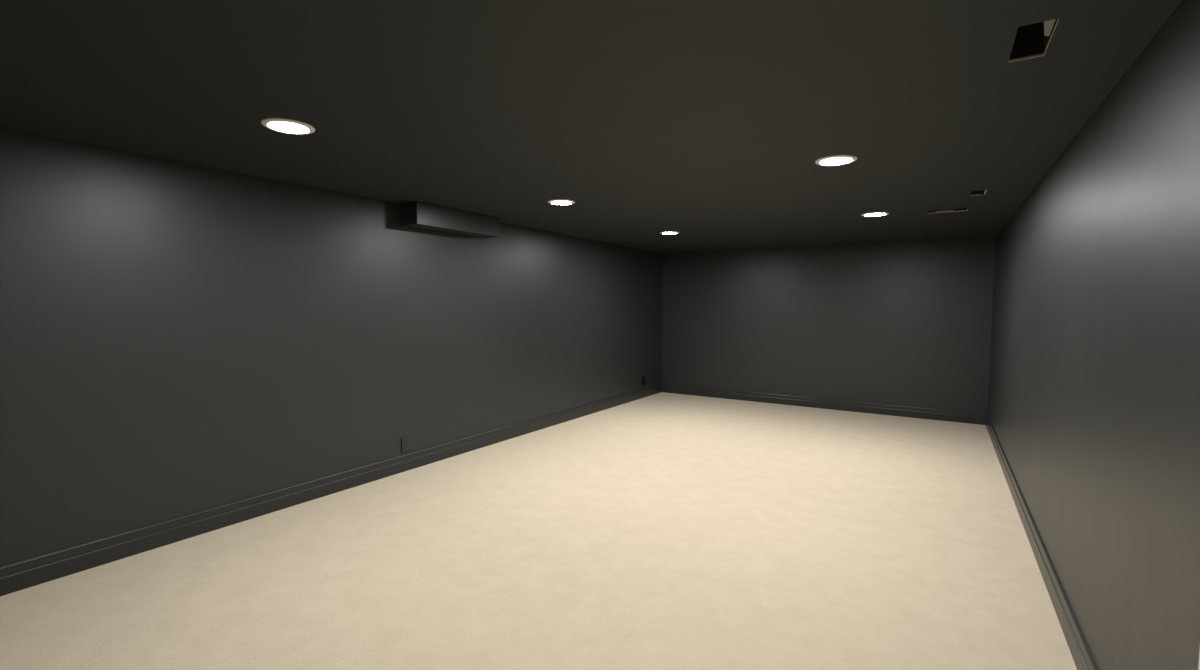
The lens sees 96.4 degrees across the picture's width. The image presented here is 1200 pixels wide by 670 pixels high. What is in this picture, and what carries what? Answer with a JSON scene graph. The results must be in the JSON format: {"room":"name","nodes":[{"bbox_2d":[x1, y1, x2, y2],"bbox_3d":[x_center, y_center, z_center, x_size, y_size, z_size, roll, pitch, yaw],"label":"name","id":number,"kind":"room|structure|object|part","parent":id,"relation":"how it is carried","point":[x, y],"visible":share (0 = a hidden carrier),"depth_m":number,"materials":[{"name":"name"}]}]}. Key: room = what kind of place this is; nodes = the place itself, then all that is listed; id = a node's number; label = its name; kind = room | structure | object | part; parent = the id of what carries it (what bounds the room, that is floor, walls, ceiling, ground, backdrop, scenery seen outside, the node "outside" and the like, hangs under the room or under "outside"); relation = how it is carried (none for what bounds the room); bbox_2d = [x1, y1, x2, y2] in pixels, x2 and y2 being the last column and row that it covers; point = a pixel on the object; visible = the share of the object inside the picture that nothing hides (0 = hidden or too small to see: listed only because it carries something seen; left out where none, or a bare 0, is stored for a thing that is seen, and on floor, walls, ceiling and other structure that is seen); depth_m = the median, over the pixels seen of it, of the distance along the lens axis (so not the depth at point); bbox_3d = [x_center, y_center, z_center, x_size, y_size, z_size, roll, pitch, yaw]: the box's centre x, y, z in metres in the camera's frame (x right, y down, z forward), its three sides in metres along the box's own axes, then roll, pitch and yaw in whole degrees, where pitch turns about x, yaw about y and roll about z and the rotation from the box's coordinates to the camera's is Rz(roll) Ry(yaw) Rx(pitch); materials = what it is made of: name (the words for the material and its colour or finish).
{"room":"empty basement room","nodes":[
{"label":"empty basement room","id":0,"kind":"room"},
{"bbox_2d":[0,128,662,566],"bbox_3d":[-1.832,0.040,4.501,0.120,2.300,10.736,2,4,32],"label":"wall","id":1,"kind":"structure","parent":0,"point":[178,339],"depth_m":3.54,"materials":[{"name":"grey paint"}]},
{"bbox_2d":[0,383,661,595],"bbox_3d":[-1.813,1.122,4.476,0.016,0.142,10.616,2,4,32],"label":"baseboard","id":2,"kind":"structure","parent":1,"relation":"attached to","point":[24,574],"depth_m":3.59,"materials":[{"name":"grey paint"}]},
{"bbox_2d":[401,436,408,452],"bbox_3d":[-1.690,0.951,4.662,0.012,0.128,0.078,2,4,32],"label":"wall outlet","id":3,"kind":"object","parent":1,"relation":"attached to","point":[404,441],"visible":1,"depth_m":4.65,"materials":[{"name":"grey paint"}]},
{"bbox_2d":[400,201,498,237],"bbox_3d":[-1.339,-1.037,4.891,0.221,0.188,0.980,2,4,32],"label":"duct cover","id":4,"kind":"object","parent":1,"relation":"attached to","point":[416,214],"visible":1,"depth_m":4.72,"materials":[{"name":"grey paint"}]},
{"bbox_3d":[-1.603,-1.016,4.488,0.206,0.188,0.014,2,4,32],"label":"panel","id":5,"kind":"part","parent":4,"relation":"part of","materials":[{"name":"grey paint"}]},
{"bbox_3d":[-1.345,-0.954,4.900,0.206,0.015,0.950,2,4,32],"label":"panel","id":6,"kind":"part","parent":4,"relation":"part of","materials":[{"name":"grey paint"}]},
{"bbox_2d":[0,392,1076,669],"bbox_3d":[0.047,1.321,3.306,4.663,0.100,10.856,2,4,32],"label":"floor","id":7,"kind":"structure","parent":0,"point":[659,531],"depth_m":2.97,"materials":[{"name":"beige carpet"}]},
{"bbox_2d":[0,0,1182,252],"bbox_3d":[0.060,-1.032,3.171,4.663,0.014,10.856,2,4,32],"label":"ceiling","id":8,"kind":"structure","parent":0,"point":[709,122],"depth_m":2.19,"materials":[{"name":"grey paint"}]},
{"bbox_2d":[261,118,314,134],"bbox_3d":[-1.487,-0.993,2.562,0.227,0.010,0.227,2,4,32],"label":"recessed light","id":9,"kind":"object","parent":8,"relation":"in","point":[289,126],"visible":1,"depth_m":2.54,"materials":[{"name":"white"}]},
{"bbox_2d":[268,122,307,131],"bbox_3d":[-1.487,-0.992,2.562,0.167,0.008,0.167,2,4,32],"label":"diffuser","id":10,"kind":"object","parent":9,"relation":"attached to","point":[276,126],"depth_m":2.55,"materials":[{"name":"white plastic"}]},
{"bbox_2d":[548,199,574,204],"bbox_3d":[-0.319,-1.094,4.430,0.227,0.010,0.227,2,4,32],"label":"recessed light","id":11,"kind":"object","parent":8,"relation":"in","point":[554,201],"visible":1,"depth_m":4.41,"materials":[{"name":"grey"}]},
{"bbox_2d":[552,201,570,203],"bbox_3d":[-0.319,-1.093,4.430,0.167,0.008,0.167,2,4,32],"label":"diffuser","id":12,"kind":"object","parent":11,"relation":"attached to","point":[553,202],"depth_m":4.41,"materials":[{"name":"white plastic"}]},
{"bbox_2d":[660,231,678,233],"bbox_3d":[0.816,-1.195,6.283,0.227,0.010,0.227,2,4,32],"label":"recessed light","id":13,"kind":"object","parent":8,"relation":"in","point":[664,232],"visible":1,"depth_m":6.22,"materials":[{"name":"grey"}]},
{"bbox_2d":[815,155,857,165],"bbox_3d":[1.368,-1.009,3.110,0.227,0.010,0.227,2,4,32],"label":"recessed light","id":14,"kind":"object","parent":8,"relation":"in","point":[834,160],"visible":1,"depth_m":3.08,"materials":[{"name":"grey"}]},
{"bbox_2d":[821,158,851,163],"bbox_3d":[1.368,-1.008,3.110,0.167,0.008,0.167,2,4,32],"label":"diffuser","id":15,"kind":"object","parent":14,"relation":"attached to","point":[823,160],"depth_m":3.10,"materials":[{"name":"white plastic"}]},
{"bbox_2d":[862,212,888,216],"bbox_3d":[2.530,-1.108,4.936,0.227,0.010,0.227,2,4,32],"label":"recessed light","id":16,"kind":"object","parent":8,"relation":"in","point":[871,214],"visible":1,"depth_m":4.91,"materials":[{"name":"grey"}]},
{"bbox_2d":[866,213,883,215],"bbox_3d":[2.530,-1.107,4.936,0.167,0.008,0.167,2,4,32],"label":"diffuser","id":17,"kind":"object","parent":16,"relation":"attached to","point":[867,214],"depth_m":4.91,"materials":[{"name":"white plastic"}]},
{"bbox_2d":[928,208,967,213],"bbox_3d":[3.079,-1.159,4.746,0.297,0.124,0.158,2,4,32],"label":"ceiling vent","id":18,"kind":"object","parent":8,"relation":"in","point":[960,209],"visible":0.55,"depth_m":4.81,"materials":[{"name":"black metal"}]},
{"bbox_2d":[970,190,986,195],"bbox_3d":[2.812,-1.116,3.984,0.094,0.124,0.194,2,4,32],"label":"ceiling vent","id":19,"kind":"object","parent":8,"relation":"in","point":[979,192],"visible":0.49,"depth_m":4.06,"materials":[{"name":"black metal"}]},
{"bbox_2d":[1007,18,1058,62],"bbox_3d":[1.374,-1.012,1.703,0.100,0.164,0.273,2,4,32],"label":"ceiling vent","id":20,"kind":"object","parent":8,"relation":"in","point":[1031,40],"visible":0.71,"depth_m":1.81,"materials":[{"name":"black metal"}]},
{"bbox_2d":[661,236,995,412],"bbox_3d":[2.928,-0.122,7.764,4.423,2.300,0.120,2,4,32],"label":"wall","id":21,"kind":"structure","parent":0,"point":[902,323],"depth_m":7.44,"materials":[{"name":"grey paint"}]},
{"bbox_2d":[662,384,986,424],"bbox_3d":[2.886,0.958,7.769,4.423,0.142,0.016,2,4,32],"label":"baseboard","id":22,"kind":"structure","parent":21,"relation":"attached to","point":[854,406],"depth_m":7.50,"materials":[{"name":"grey paint"}]},
{"bbox_2d":[987,0,1199,669],"bbox_3d":[2.004,0.201,2.074,0.120,2.300,10.736,2,4,32],"label":"wall","id":23,"kind":"structure","parent":0,"point":[1093,412],"depth_m":1.86,"materials":[{"name":"grey paint"}]},
{"bbox_2d":[985,414,1098,669],"bbox_3d":[3.050,1.181,3.919,0.016,0.142,6.354,2,4,32],"label":"baseboard","id":24,"kind":"structure","parent":23,"relation":"attached to","point":[1082,656],"depth_m":2.74,"materials":[{"name":"grey paint"}]}
]}

